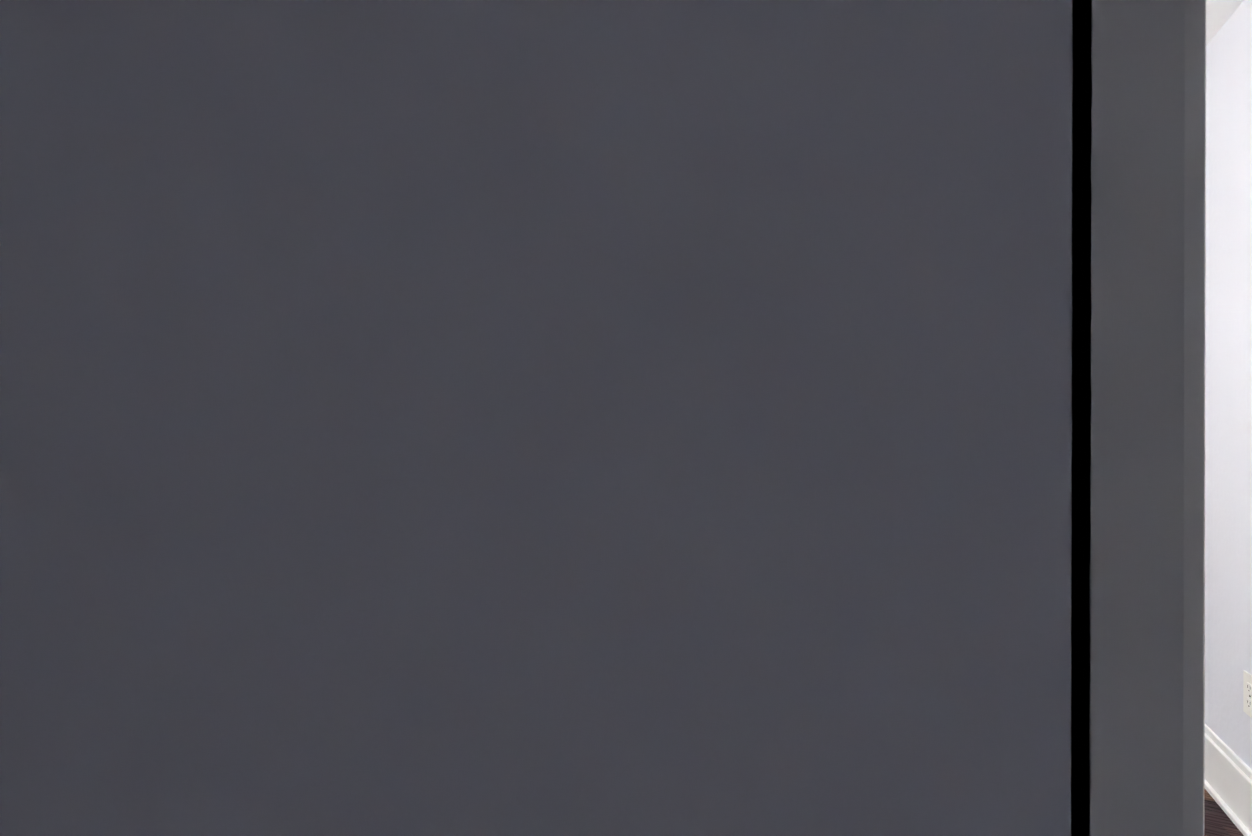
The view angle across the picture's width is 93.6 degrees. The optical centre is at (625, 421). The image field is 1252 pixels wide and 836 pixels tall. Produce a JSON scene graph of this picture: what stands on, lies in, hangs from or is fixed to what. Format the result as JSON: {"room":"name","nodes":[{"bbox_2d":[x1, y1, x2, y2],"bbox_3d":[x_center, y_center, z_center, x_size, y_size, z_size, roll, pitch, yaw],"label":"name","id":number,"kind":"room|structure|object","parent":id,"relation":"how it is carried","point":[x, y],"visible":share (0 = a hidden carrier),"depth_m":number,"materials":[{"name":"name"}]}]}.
{"room":"hallway","nodes":[
{"label":"hallway","id":0,"kind":"room"},
{"bbox_2d":[0,0,1091,835],"bbox_3d":[-0.698,-0.029,0.526,3.453,2.300,0.180,0,0,25],"label":"wall","id":1,"kind":"structure","parent":0,"point":[534,416],"depth_m":0.11,"materials":[{"name":"grey paint"}]},
{"bbox_2d":[1071,0,1205,835],"bbox_3d":[-0.426,0.052,0.412,2.862,2.140,0.202,0,0,25],"label":"door frame","id":2,"kind":"structure","parent":1,"relation":"attached to","point":[1146,161],"depth_m":0.07,"materials":[{"name":"grey"}]},
{"bbox_2d":[1204,788,1243,835],"bbox_3d":[0.103,1.177,2.245,3.813,0.120,3.967,0,0,25],"label":"floor","id":3,"kind":"structure","parent":0,"point":[1218,821],"depth_m":1.65,"materials":[{"name":"laminate"}]},
{"bbox_2d":[1206,0,1243,45],"bbox_3d":[0.103,-1.243,2.240,3.813,0.120,3.967,0,0,25],"label":"ceiling","id":4,"kind":"structure","parent":0,"point":[1219,13],"depth_m":1.70,"materials":[{"name":"white paint"}]},
{"bbox_2d":[1205,0,1251,768],"bbox_3d":[1.749,-0.031,1.475,0.180,2.300,3.967,0,0,25],"label":"wall","id":5,"kind":"structure","parent":0,"point":[1228,503],"depth_m":1.72,"materials":[{"name":"white paint"}]},
{"bbox_2d":[1204,724,1251,835],"bbox_3d":[0.103,1.032,2.245,3.453,0.170,3.607,0,0,25],"label":"baseboard","id":6,"kind":"structure","parent":5,"relation":"attached to","point":[1228,779],"depth_m":1.68,"materials":[{"name":"white wood"}]},
{"bbox_2d":[1243,670,1251,717],"bbox_3d":[1.705,0.749,1.604,0.008,0.114,0.070,0,0,25],"label":"outlet","id":7,"kind":"object","parent":5,"relation":"attached to","point":[1247,693],"visible":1,"depth_m":1.62,"materials":[{"name":"white plastic"}]}
]}

